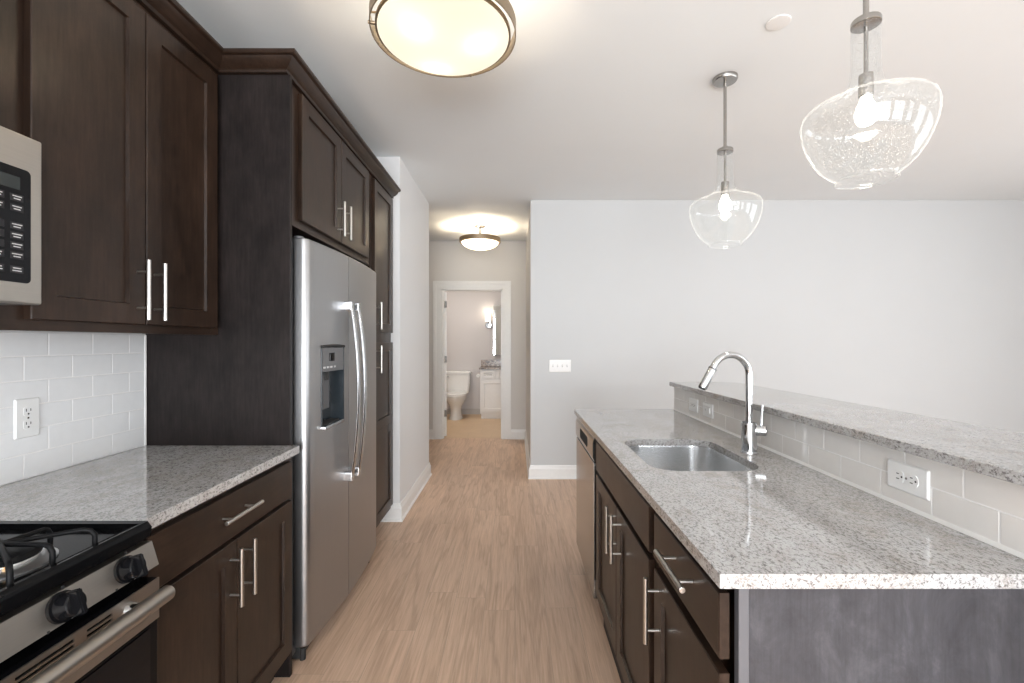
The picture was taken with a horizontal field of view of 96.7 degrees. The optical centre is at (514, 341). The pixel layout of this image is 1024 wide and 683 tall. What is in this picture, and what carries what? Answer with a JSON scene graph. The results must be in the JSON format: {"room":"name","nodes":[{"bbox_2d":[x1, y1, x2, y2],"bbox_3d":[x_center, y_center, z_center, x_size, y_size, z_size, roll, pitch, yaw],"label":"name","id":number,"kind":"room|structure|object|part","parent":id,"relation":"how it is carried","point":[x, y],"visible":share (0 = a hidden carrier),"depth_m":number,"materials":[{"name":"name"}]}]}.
{"room":"kitchen","nodes":[
{"label":"kitchen","id":0,"kind":"room"},
{"bbox_2d":[0,330,142,486],"bbox_3d":[-1.507,-0.025,-0.060,0.100,2.690,6.880,0,0,0],"label":"wall","id":1,"kind":"structure","parent":0,"point":[0,330],"depth_m":1.47,"materials":[{"name":"white paint"}]},
{"bbox_2d":[0,332,146,485],"bbox_3d":[-1.451,0.188,0.593,0.010,0.434,2.386,0,0,0],"label":"tile backsplash","id":2,"kind":"structure","parent":1,"relation":"attached to","point":[91,388],"depth_m":1.48,"materials":[{"name":"tile"}]},
{"bbox_2d":[14,397,38,439],"bbox_3d":[-1.446,0.225,1.350,0.006,0.117,0.070,0,0,0],"label":"wall outlet","id":3,"kind":"object","parent":2,"relation":"attached to","point":[26,410],"visible":1,"depth_m":1.34,"materials":[{"name":"white plastic"}]},
{"bbox_2d":[23,406,32,415],"bbox_3d":[-1.444,0.205,1.350,0.003,0.029,0.027,0,0,0],"label":"receptacle","id":4,"kind":"object","parent":3,"relation":"attached to","point":[27,410],"depth_m":1.35,"materials":[{"name":"white plastic"}]},
{"bbox_2d":[23,419,32,428],"bbox_3d":[-1.444,0.244,1.350,0.003,0.029,0.027,0,0,0],"label":"receptacle","id":5,"kind":"object","parent":3,"relation":"attached to","point":[27,423],"depth_m":1.35,"materials":[{"name":"white plastic"}]},
{"bbox_2d":[0,0,217,334],"bbox_3d":[-1.281,-0.539,1.406,0.347,1.025,0.760,0,0,0],"label":"upper cabinet","id":6,"kind":"object","parent":1,"relation":"attached to","point":[122,113],"visible":1,"depth_m":1.32,"materials":[{"name":"brown wood"}]},
{"bbox_3d":[-1.157,-0.540,1.247,0.019,0.973,0.334,0,0,0],"label":"door","id":7,"kind":"part","parent":6,"relation":"part of","materials":[{"name":"brown wood"}]},
{"bbox_3d":[-1.307,-0.040,1.406,0.282,0.026,0.760,0,0,0],"label":"light rail","id":8,"kind":"part","parent":6,"relation":"part of","materials":[{"name":"brown wood"}]},
{"bbox_3d":[-1.128,-0.159,1.384,0.040,0.183,0.012,0,0,0],"label":"handle","id":9,"kind":"part","parent":6,"relation":"part of","materials":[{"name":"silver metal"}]},
{"bbox_3d":[-1.128,-0.159,1.449,0.040,0.183,0.012,0,0,0],"label":"handle","id":10,"kind":"part","parent":6,"relation":"part of","materials":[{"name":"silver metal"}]},
{"bbox_3d":[-1.157,-0.540,1.587,0.019,0.973,0.338,0,0,0],"label":"door","id":11,"kind":"part","parent":6,"relation":"part of","materials":[{"name":"brown wood"}]},
{"bbox_2d":[292,84,368,265],"bbox_3d":[-1.152,-0.763,2.325,0.606,0.577,1.027,0,0,0],"label":"upper cabinet","id":12,"kind":"object","parent":1,"relation":"attached to","point":[330,185],"visible":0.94,"depth_m":2.17,"materials":[{"name":"brown wood"}]},
{"bbox_2d":[136,0,400,197],"bbox_3d":[-1.147,-1.085,1.170,0.617,0.064,4.340,0,0,0],"label":"crown molding","id":13,"kind":"structure","parent":12,"relation":"attached to","point":[224,61],"depth_m":1.77,"materials":[{"name":"brown wood"}]},
{"bbox_3d":[-0.898,-0.773,2.117,0.019,0.530,0.430,0,0,0],"label":"door","id":14,"kind":"part","parent":12,"relation":"part of","materials":[{"name":"brown wood"}]},
{"bbox_3d":[-0.869,-0.618,2.285,0.040,0.175,0.012,0,0,0],"label":"handle","id":15,"kind":"part","parent":12,"relation":"part of","materials":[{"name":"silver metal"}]},
{"bbox_3d":[-0.869,-0.618,2.372,0.040,0.175,0.012,0,0,0],"label":"handle","id":16,"kind":"part","parent":12,"relation":"part of","materials":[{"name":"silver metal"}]},
{"bbox_3d":[-0.898,-0.773,2.552,0.019,0.530,0.432,0,0,0],"label":"door","id":17,"kind":"part","parent":12,"relation":"part of","materials":[{"name":"brown wood"}]},
{"bbox_3d":[-1.281,-0.753,0.639,0.347,0.597,0.769,0,0,0],"label":"upper cabinet","id":18,"kind":"object","parent":1,"relation":"attached to","visible":0},
{"bbox_2d":[0,126,40,304],"bbox_3d":[-1.229,-0.267,0.645,0.433,0.367,0.754,0,0,0],"label":"microwave","id":19,"kind":"object","parent":18,"relation":"attached to","point":[20,155],"visible":1,"depth_m":0.98,"materials":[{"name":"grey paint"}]},
{"bbox_2d":[377,157,428,502],"bbox_3d":[-1.200,-0.025,3.930,0.700,2.690,1.140,0,0,0],"label":"wall","id":20,"kind":"structure","parent":0,"point":[410,335],"depth_m":3.67,"materials":[{"name":"white paint"}]},
{"bbox_2d":[381,462,431,521],"bbox_3d":[-1.188,1.255,3.930,0.724,0.130,1.188,0,0,0],"label":"baseboard","id":21,"kind":"structure","parent":20,"relation":"attached to","point":[397,512],"depth_m":3.56,"materials":[{"name":"white paint"}]},
{"bbox_2d":[271,414,620,682],"bbox_3d":[1.150,1.369,2.500,8.700,0.101,12.000,0,0,0],"label":"floor","id":22,"kind":"structure","parent":0,"point":[483,579],"depth_m":2.41,"materials":[{"name":"brown wood"}]},
{"bbox_2d":[0,521,174,682],"bbox_3d":[-1.095,0.831,0.652,0.700,0.918,0.760,0,0,0],"label":"gas range","id":23,"kind":"object","parent":22,"relation":"on","point":[77,605],"visible":1,"depth_m":0.87,"materials":[{"name":"silver metal"}]},
{"bbox_3d":[-0.960,0.414,0.848,0.156,0.008,0.156,0,0,0],"label":"burner","id":24,"kind":"part","parent":23,"relation":"part of","materials":[{"name":"metal"}]},
{"bbox_3d":[-0.805,0.477,0.818,0.046,0.055,0.054,0,0,0],"label":"knob","id":25,"kind":"part","parent":23,"relation":"part of","materials":[{"name":"black plastic"}]},
{"bbox_2d":[0,521,151,616],"bbox_3d":[-1.135,0.427,0.652,0.621,0.042,0.760,0,0,0],"label":"cooktop","id":26,"kind":"object","parent":23,"relation":"in","point":[39,577],"depth_m":0.89,"materials":[{"name":"black metal"}]},
{"bbox_3d":[-0.829,0.817,0.652,0.046,0.576,0.752,0,0,0],"label":"oven door","id":27,"kind":"part","parent":23,"relation":"part of","materials":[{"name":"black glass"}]},
{"bbox_3d":[-0.829,0.479,0.652,0.042,0.057,0.760,0,0,0],"label":"control panel","id":28,"kind":"part","parent":23,"relation":"part of","materials":[{"name":"metal"}]},
{"bbox_3d":[-0.762,0.550,0.648,0.033,0.033,0.712,0,0,0],"label":"handle","id":29,"kind":"part","parent":23,"relation":"part of","materials":[{"name":"metal"}]},
{"bbox_3d":[-0.805,0.477,0.953,0.046,0.055,0.054,0,0,0],"label":"knob","id":30,"kind":"part","parent":23,"relation":"part of","materials":[{"name":"black plastic"}]},
{"bbox_2d":[142,457,291,682],"bbox_3d":[-1.136,0.878,1.413,0.637,0.883,0.746,0,0,0],"label":"base cabinet","id":31,"kind":"object","parent":22,"relation":"on","point":[227,558],"visible":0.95,"depth_m":1.37,"materials":[{"name":"brown wood"}]},
{"bbox_2d":[0,446,299,527],"bbox_3d":[-1.147,0.421,1.412,0.603,0.030,0.750,0,0,0],"label":"countertop","id":32,"kind":"structure","parent":31,"relation":"on","point":[155,485],"depth_m":1.30,"materials":[{"name":"grey stone"}]},
{"bbox_3d":[-0.868,0.896,1.234,0.019,0.577,0.343,0,0,0],"label":"door","id":33,"kind":"part","parent":31,"relation":"part of","materials":[{"name":"brown wood"}]},
{"bbox_3d":[-0.868,0.526,1.407,0.019,0.136,0.690,0,0,0],"label":"drawer","id":34,"kind":"part","parent":31,"relation":"part of","materials":[{"name":"brown wood"}]},
{"bbox_3d":[-0.838,0.710,1.372,0.040,0.176,0.012,0,0,0],"label":"handle","id":35,"kind":"part","parent":31,"relation":"part of","materials":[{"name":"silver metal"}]},
{"bbox_3d":[-0.838,0.520,1.393,0.040,0.012,0.185,0,0,0],"label":"handle","id":36,"kind":"part","parent":31,"relation":"part of","materials":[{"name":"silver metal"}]},
{"bbox_3d":[-0.838,0.710,1.442,0.040,0.176,0.012,0,0,0],"label":"handle","id":37,"kind":"part","parent":31,"relation":"part of","materials":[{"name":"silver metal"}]},
{"bbox_3d":[-0.868,0.896,1.581,0.019,0.577,0.343,0,0,0],"label":"door","id":38,"kind":"part","parent":31,"relation":"part of","materials":[{"name":"brown wood"}]},
{"bbox_2d":[145,75,291,676],"bbox_3d":[-1.171,0.134,1.800,0.569,2.372,0.019,0,0,0],"label":"end panel","id":39,"kind":"object","parent":22,"relation":"on","point":[231,387],"visible":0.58,"depth_m":1.79,"materials":[{"name":"brown wood"}]},
{"bbox_2d":[292,236,375,660],"bbox_3d":[-1.088,0.441,2.308,0.699,1.758,0.927,0,0,0],"label":"refrigerator","id":40,"kind":"object","parent":22,"relation":"on","point":[334,293],"visible":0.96,"depth_m":2.01,"materials":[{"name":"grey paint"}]},
{"bbox_3d":[-0.856,0.409,2.033,0.085,1.662,0.376,0,0,0],"label":"freezer door","id":41,"kind":"part","parent":40,"relation":"part of","materials":[{"name":"silver metal"}]},
{"bbox_3d":[-0.850,0.150,2.040,0.027,0.040,0.028,0,0,0],"label":"spout","id":42,"kind":"part","parent":40,"relation":"part of","materials":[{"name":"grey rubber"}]},
{"bbox_3d":[-0.843,0.081,2.056,0.058,0.109,0.204,0,0,0],"label":"control panel","id":43,"kind":"part","parent":40,"relation":"part of","materials":[{"name":"grey plastic"}]},
{"bbox_2d":[321,344,344,347],"bbox_3d":[-0.820,0.018,2.056,0.014,0.015,0.217,0,0,4],"label":"hood","id":44,"kind":"object","parent":40,"relation":"attached to","point":[322,345],"depth_m":2.05,"materials":[{"name":"black"}]},
{"bbox_3d":[-0.796,-0.173,2.180,0.044,0.043,0.037,0,0,0],"label":"handle mount","id":45,"kind":"part","parent":40,"relation":"part of","materials":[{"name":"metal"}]},
{"bbox_3d":[-0.796,0.642,2.180,0.044,0.045,0.037,0,0,0],"label":"handle mount","id":46,"kind":"part","parent":40,"relation":"part of","materials":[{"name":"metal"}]},
{"bbox_3d":[-0.766,0.234,2.180,0.052,0.828,0.035,0,0,0],"label":"handle","id":47,"kind":"part","parent":40,"relation":"part of","materials":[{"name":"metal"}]},
{"bbox_3d":[-0.794,-0.173,2.268,0.044,0.043,0.037,0,0,0],"label":"handle mount","id":48,"kind":"part","parent":40,"relation":"part of","materials":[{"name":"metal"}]},
{"bbox_3d":[-0.794,0.642,2.268,0.044,0.045,0.037,0,0,0],"label":"handle mount","id":49,"kind":"part","parent":40,"relation":"part of","materials":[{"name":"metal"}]},
{"bbox_3d":[-0.855,0.409,2.499,0.086,1.662,0.545,0,0,0],"label":"door","id":50,"kind":"part","parent":40,"relation":"part of","materials":[{"name":"silver metal"}]},
{"bbox_3d":[-0.764,0.234,2.268,0.052,0.828,0.035,0,0,0],"label":"handle","id":51,"kind":"part","parent":40,"relation":"part of","materials":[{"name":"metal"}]},
{"bbox_2d":[367,174,392,527],"bbox_3d":[-1.152,0.134,3.084,0.606,2.372,0.484,0,0,0],"label":"pantry cabinet","id":52,"kind":"object","parent":22,"relation":"on","point":[380,202],"visible":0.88,"depth_m":3.11,"materials":[{"name":"brown wood"}]},
{"bbox_3d":[-0.869,0.112,2.915,0.040,0.177,0.012,0,0,0],"label":"handle","id":53,"kind":"part","parent":52,"relation":"part of","materials":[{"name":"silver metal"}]},
{"bbox_3d":[-0.869,-0.168,2.915,0.040,0.175,0.012,0,0,0],"label":"handle","id":54,"kind":"part","parent":52,"relation":"part of","materials":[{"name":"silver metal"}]},
{"bbox_3d":[-0.898,-0.551,3.099,0.019,0.973,0.427,0,0,0],"label":"door","id":55,"kind":"part","parent":52,"relation":"part of","materials":[{"name":"brown wood"}]},
{"bbox_3d":[-0.898,0.591,3.099,0.019,1.178,0.427,0,0,0],"label":"door","id":56,"kind":"part","parent":52,"relation":"part of","materials":[{"name":"brown wood"}]},
{"bbox_2d":[447,371,471,419],"bbox_3d":[-1.020,0.922,7.935,0.464,0.796,0.740,0,0,0],"label":"toilet","id":57,"kind":"object","parent":22,"relation":"on","point":[458,382],"visible":0.87,"depth_m":8.06,"materials":[{"name":"white ceramic"}]},
{"bbox_3d":[-1.020,0.884,7.827,0.376,0.024,0.507,0,0,0],"label":"lid","id":58,"kind":"part","parent":57,"relation":"part of","materials":[{"name":"white ceramic"}]},
{"bbox_3d":[-1.020,1.123,7.840,0.370,0.395,0.540,0,0,0],"label":"bowl","id":59,"kind":"part","parent":57,"relation":"part of","materials":[{"name":"white ceramic"}]},
{"bbox_3d":[-1.020,0.743,8.188,0.444,0.355,0.225,0,0,0],"label":"tank","id":60,"kind":"part","parent":57,"relation":"part of","materials":[{"name":"white ceramic"}]},
{"bbox_3d":[-1.020,0.544,8.184,0.464,0.040,0.243,0,0,0],"label":"tank lid","id":61,"kind":"part","parent":57,"relation":"part of","materials":[{"name":"white ceramic"}]},
{"bbox_2d":[479,360,500,418],"bbox_3d":[-0.149,0.823,8.034,0.938,0.995,0.569,0,0,0],"label":"bathroom vanity","id":62,"kind":"object","parent":22,"relation":"on","point":[490,370],"visible":0.39,"depth_m":7.79,"materials":[{"name":"white paint"}]},
{"bbox_3d":[-0.462,0.562,7.790,0.233,0.135,0.019,0,0,0],"label":"drawer","id":63,"kind":"part","parent":62,"relation":"part of","materials":[{"name":"white paint"}]},
{"bbox_3d":[-0.364,0.925,7.790,0.428,0.540,0.019,0,0,0],"label":"door","id":64,"kind":"part","parent":62,"relation":"part of","materials":[{"name":"white paint"}]},
{"bbox_3d":[-0.150,0.562,7.790,0.300,0.135,0.019,0,0,0],"label":"drawer","id":65,"kind":"part","parent":62,"relation":"part of","materials":[{"name":"white paint"}]},
{"bbox_2d":[576,417,596,598],"bbox_3d":[0.653,0.881,2.442,0.574,0.878,0.600,0,0,0],"label":"dishwasher","id":66,"kind":"object","parent":22,"relation":"on","point":[586,471],"visible":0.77,"depth_m":2.35,"materials":[{"name":"grey paint"}]},
{"bbox_3d":[0.367,0.508,2.430,0.004,0.053,0.260,0,0,0],"label":"pocket handle","id":67,"kind":"part","parent":66,"relation":"part of","materials":[{"name":"black plastic"}]},
{"bbox_3d":[0.380,0.507,2.442,0.027,0.118,0.600,0,0,0],"label":"control panel","id":68,"kind":"part","parent":66,"relation":"part of","materials":[{"name":"silver metal"}]},
{"bbox_2d":[596,441,657,682],"bbox_3d":[0.635,0.878,1.690,0.610,0.883,0.900,0,0,0],"label":"base cabinet","id":69,"kind":"object","parent":22,"relation":"on","point":[624,517],"visible":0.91,"depth_m":1.57,"materials":[{"name":"brown wood"}]},
{"bbox_3d":[0.380,0.878,1.871,0.019,0.553,0.408,0,0,0],"label":"door","id":70,"kind":"part","parent":69,"relation":"part of","materials":[{"name":"brown wood"}]},
{"bbox_3d":[0.350,0.690,1.672,0.040,0.170,0.012,0,0,0],"label":"handle","id":71,"kind":"part","parent":69,"relation":"part of","materials":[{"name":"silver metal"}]},
{"bbox_3d":[0.350,0.690,1.592,0.040,0.170,0.012,0,0,0],"label":"handle","id":72,"kind":"part","parent":69,"relation":"part of","materials":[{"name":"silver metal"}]},
{"bbox_3d":[0.380,0.878,1.461,0.019,0.553,0.406,0,0,0],"label":"door","id":73,"kind":"part","parent":69,"relation":"part of","materials":[{"name":"brown wood"}]},
{"bbox_2d":[574,409,1023,588],"bbox_3d":[0.656,0.419,1.776,0.596,0.026,1.962,0,0,0],"label":"countertop","id":74,"kind":"structure","parent":69,"relation":"on","point":[781,523],"depth_m":1.01,"materials":[{"name":"grey stone"}]},
{"bbox_2d":[629,445,751,470],"bbox_3d":[0.620,0.529,1.665,0.388,0.194,0.498,0,0,0],"label":"sink","id":75,"kind":"object","parent":74,"relation":"in","point":[665,457],"visible":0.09,"depth_m":1.90,"materials":[{"name":"metal"}]},
{"bbox_2d":[698,352,766,453],"bbox_3d":[0.790,0.220,1.664,0.258,0.371,0.068,0,0,-2],"label":"kitchen faucet","id":76,"kind":"object","parent":74,"relation":"on","point":[750,430],"visible":1,"depth_m":1.65,"materials":[{"name":"silver metal"}]},
{"bbox_3d":[0.788,0.166,1.660,0.170,0.263,0.024,0,0,-10],"label":"spout","id":77,"kind":"part","parent":76,"relation":"part of","materials":[{"name":"silver metal"}]},
{"bbox_3d":[0.899,0.269,1.657,0.015,0.080,0.012,0,0,0],"label":"lever","id":78,"kind":"part","parent":76,"relation":"part of","materials":[{"name":"silver metal"}]},
{"bbox_2d":[643,513,733,682],"bbox_3d":[0.635,0.878,1.032,0.610,0.883,0.412,0,0,0],"label":"base cabinet","id":79,"kind":"object","parent":22,"relation":"on","point":[693,630],"visible":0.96,"depth_m":0.99,"materials":[{"name":"brown wood"}]},
{"bbox_3d":[0.350,0.692,1.172,0.040,0.170,0.012,0,0,0],"label":"handle","id":80,"kind":"part","parent":79,"relation":"part of","materials":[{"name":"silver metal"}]},
{"bbox_3d":[0.350,0.499,0.999,0.040,0.012,0.172,0,0,0],"label":"handle","id":81,"kind":"part","parent":79,"relation":"part of","materials":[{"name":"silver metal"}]},
{"bbox_3d":[0.380,0.878,1.019,0.019,0.553,0.386,0,0,0],"label":"door","id":82,"kind":"part","parent":79,"relation":"part of","materials":[{"name":"brown wood"}]},
{"bbox_2d":[734,589,1023,682],"bbox_3d":[0.739,0.878,0.832,0.667,0.883,0.018,0,0,0],"label":"island end panel","id":83,"kind":"object","parent":22,"relation":"on","point":[781,635],"visible":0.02,"depth_m":0.83,"materials":[{"name":"grey wood"}]},
{"bbox_2d":[444,291,500,408],"bbox_3d":[-0.500,-0.025,7.360,2.500,2.690,2.120,0,0,0],"label":"wall","id":84,"kind":"structure","parent":0,"point":[469,341],"depth_m":8.32,"materials":[{"name":"paint"}]},
{"bbox_2d":[447,409,479,413],"bbox_3d":[-0.500,1.270,8.312,2.300,0.100,0.015,0,0,0],"label":"baseboard","id":85,"kind":"structure","parent":84,"relation":"attached to","point":[464,411],"depth_m":8.30,"materials":[{"name":"white wood"}]},
{"bbox_2d":[485,313,490,327],"bbox_3d":[-0.487,-0.385,8.247,0.116,0.266,0.144,0,0,0],"label":"wall sconce","id":86,"kind":"object","parent":84,"relation":"attached to","point":[487,315],"visible":1,"depth_m":8.21,"materials":[{"name":"silver metal"}]},
{"bbox_3d":[-0.487,-0.443,8.225,0.100,0.150,0.100,0,0,0],"label":"lamp shade","id":87,"kind":"part","parent":86,"relation":"part of","materials":[{"name":"white glass"}]},
{"bbox_2d":[481,360,500,365],"bbox_3d":[-0.149,0.383,8.306,0.938,0.116,0.023,0,0,0],"label":"backsplash","id":88,"kind":"structure","parent":84,"relation":"attached to","point":[483,362],"depth_m":8.30,"materials":[{"name":"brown stone"}]},
{"bbox_2d":[493,305,500,354],"bbox_3d":[-0.027,-0.215,8.291,0.754,0.920,0.058,0,0,0],"label":"bathroom mirror","id":89,"kind":"object","parent":84,"relation":"attached to","point":[496,308],"visible":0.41,"depth_m":8.27,"materials":[{"name":"white paint"}]},
{"bbox_2d":[429,241,525,428],"bbox_3d":[-1.415,-0.025,6.245,3.370,2.690,0.110,0,0,0],"label":"wall","id":90,"kind":"structure","parent":0,"point":[448,260],"depth_m":6.19,"materials":[{"name":"grey paint"}]},
{"bbox_2d":[429,429,432,438],"bbox_3d":[-2.106,1.255,6.178,1.988,0.130,0.024,0,0,0],"label":"baseboard","id":91,"kind":"structure","parent":90,"relation":"attached to","point":[430,430],"depth_m":6.17,"materials":[{"name":"white paint"}]},
{"bbox_2d":[444,292,446,435],"bbox_3d":[-1.061,0.308,6.702,0.046,2.000,0.823,0,0,-13],"label":"door","id":92,"kind":"structure","parent":90,"relation":"in","point":[445,293],"depth_m":6.33,"materials":[{"name":"white paint"}]},
{"bbox_2d":[433,281,510,438],"bbox_3d":[-0.583,0.245,6.237,1.058,2.149,0.137,0,0,0],"label":"trim","id":93,"kind":"structure","parent":90,"relation":"attached to","point":[439,287],"depth_m":6.18,"materials":[{"name":"white paint"}]},
{"bbox_2d":[526,201,530,464],"bbox_3d":[0.210,-0.025,5.305,0.120,2.690,1.810,0,0,0],"label":"wall","id":94,"kind":"structure","parent":0,"point":[528,238],"depth_m":5.06,"materials":[{"name":"grey paint"}]},
{"bbox_2d":[176,0,1023,240],"bbox_3d":[1.250,-1.420,2.400,8.900,0.100,12.200,0,0,0],"label":"ceiling","id":95,"kind":"structure","parent":0,"point":[591,99],"depth_m":2.60,"materials":[{"name":"paint"}]},
{"bbox_2d":[368,0,515,77],"bbox_3d":[-0.265,-1.229,1.705,0.538,0.281,0.538,0,0,0],"label":"ceiling light","id":96,"kind":"object","parent":95,"relation":"attached to","point":[439,38],"visible":1,"depth_m":1.64,"materials":[{"name":"white glass"}]},
{"bbox_2d":[459,225,500,250],"bbox_3d":[-0.413,-1.229,5.370,0.484,0.281,0.484,0,0,0],"label":"ceiling light","id":97,"kind":"object","parent":95,"relation":"attached to","point":[480,242],"visible":1,"depth_m":5.22,"materials":[{"name":"white glass"}]},
{"bbox_3d":[-0.413,-1.132,5.370,0.436,0.087,0.436,0,0,0],"label":"lamp shade","id":98,"kind":"part","parent":97,"relation":"part of","materials":[{"name":"white glass"}]},
{"bbox_2d":[689,71,761,245],"bbox_3d":[1.090,-0.934,2.361,0.349,0.872,0.349,0,0,0],"label":"pendant light","id":99,"kind":"object","parent":95,"relation":"hanging from","point":[723,80],"visible":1,"depth_m":2.35,"materials":[{"name":"silver metal"}]},
{"bbox_2d":[721,153,728,195],"bbox_3d":[1.090,-0.871,2.361,0.040,0.221,0.040,0,0,0],"label":"socket","id":100,"kind":"object","parent":99,"relation":"attached to","point":[724,184],"depth_m":2.35,"materials":[{"name":"silver metal"}]},
{"bbox_3d":[1.090,-1.165,2.361,0.016,0.370,0.016,0,0,0],"label":"rod","id":101,"kind":"part","parent":99,"relation":"part of","materials":[{"name":"silver metal"}]},
{"bbox_3d":[1.090,-0.717,2.361,0.059,0.090,0.059,0,0,0],"label":"bulb","id":102,"kind":"part","parent":99,"relation":"part of","materials":[{"name":"white glass"}]},
{"bbox_3d":[1.090,-0.741,2.361,0.349,0.482,0.349,0,0,0],"label":"lamp shade","id":103,"kind":"part","parent":99,"relation":"part of","materials":[{"name":"clear glass"}]},
{"bbox_2d":[765,14,790,30],"bbox_3d":[1.128,-1.367,1.950,0.096,0.006,0.096,0,0,0],"label":"sprinkler cover","id":104,"kind":"object","parent":95,"relation":"attached to","point":[778,22],"visible":1,"depth_m":1.94,"materials":[{"name":"white plastic"}]},
{"bbox_2d":[802,0,942,188],"bbox_3d":[1.090,-0.934,1.413,0.349,0.872,0.349,0,0,0],"label":"pendant light","id":105,"kind":"object","parent":95,"relation":"hanging from","point":[866,113],"visible":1,"depth_m":1.40,"materials":[{"name":"silver metal"}]},
{"bbox_2d":[858,25,873,99],"bbox_3d":[1.090,-0.871,1.413,0.040,0.221,0.040,0,0,0],"label":"socket","id":106,"kind":"object","parent":105,"relation":"attached to","point":[866,79],"depth_m":1.41,"materials":[{"name":"silver metal"}]},
{"bbox_3d":[1.090,-1.165,1.413,0.016,0.370,0.016,0,0,0],"label":"rod","id":107,"kind":"part","parent":105,"relation":"part of","materials":[{"name":"silver metal"}]},
{"bbox_3d":[1.090,-0.717,1.413,0.059,0.090,0.059,0,0,0],"label":"bulb","id":108,"kind":"part","parent":105,"relation":"part of","materials":[{"name":"white glass"}]},
{"bbox_2d":[531,200,1023,464],"bbox_3d":[2.777,-0.025,4.450,5.246,2.690,0.101,0,0,0],"label":"wall","id":109,"kind":"structure","parent":0,"point":[908,306],"depth_m":4.40,"materials":[{"name":"grey paint"}]},
{"bbox_2d":[510,429,575,478],"bbox_3d":[2.664,1.255,5.283,5.472,0.130,1.814,0,0,0],"label":"baseboard","id":110,"kind":"structure","parent":109,"relation":"attached to","point":[534,471],"depth_m":4.38,"materials":[{"name":"white paint"}]},
{"bbox_2d":[549,360,570,371],"bbox_3d":[0.433,0.231,4.391,0.202,0.106,0.018,0,0,0],"label":"light switch","id":111,"kind":"object","parent":109,"relation":"attached to","point":[554,365],"visible":1,"depth_m":4.38,"materials":[{"name":"white plastic"}]},
{"bbox_3d":[1.018,0.793,1.581,0.109,1.055,2.322,0,0,0],"label":"wall","id":112,"kind":"structure","parent":0,"visible":0},
{"bbox_2d":[669,382,1023,485],"bbox_3d":[1.137,0.251,1.519,0.416,0.025,2.438,0,0,0],"label":"bar","id":113,"kind":"object","parent":112,"relation":"on","point":[988,451],"visible":0.98,"depth_m":1.26,"materials":[{"name":"grey stone"}]},
{"bbox_2d":[673,387,1023,558],"bbox_3d":[0.956,0.335,1.792,0.014,0.142,1.893,0,0,0],"label":"tile backsplash","id":114,"kind":"structure","parent":112,"relation":"attached to","point":[989,510],"depth_m":1.16,"materials":[{"name":"tile"}]},
{"bbox_2d":[689,397,697,412],"bbox_3d":[0.953,0.336,2.432,0.006,0.070,0.117,0,0,0],"label":"wall outlet","id":115,"kind":"object","parent":114,"relation":"attached to","point":[693,403],"visible":1,"depth_m":2.42,"materials":[{"name":"white plastic"}]},
{"bbox_2d":[703,401,712,418],"bbox_3d":[0.951,0.336,2.250,0.010,0.070,0.117,0,0,0],"label":"wall outlet","id":116,"kind":"object","parent":114,"relation":"attached to","point":[707,407],"visible":1,"depth_m":2.24,"materials":[{"name":"white plastic"}]},
{"bbox_2d":[888,458,929,500],"bbox_3d":[0.953,0.332,1.106,0.006,0.070,0.117,0,0,0],"label":"wall outlet","id":117,"kind":"object","parent":114,"relation":"attached to","point":[910,479],"visible":1,"depth_m":1.10,"materials":[{"name":"white plastic"}]},
{"bbox_2d":[894,470,903,482],"bbox_3d":[0.951,0.332,1.125,0.003,0.027,0.029,0,0,0],"label":"receptacle","id":118,"kind":"object","parent":117,"relation":"attached to","point":[898,474],"depth_m":1.13,"materials":[{"name":"white plastic"}]},
{"bbox_2d":[908,474,918,487],"bbox_3d":[0.951,0.332,1.087,0.003,0.027,0.029,0,0,0],"label":"receptacle","id":119,"kind":"object","parent":117,"relation":"attached to","point":[913,479],"depth_m":1.08,"materials":[{"name":"white plastic"}]}
]}

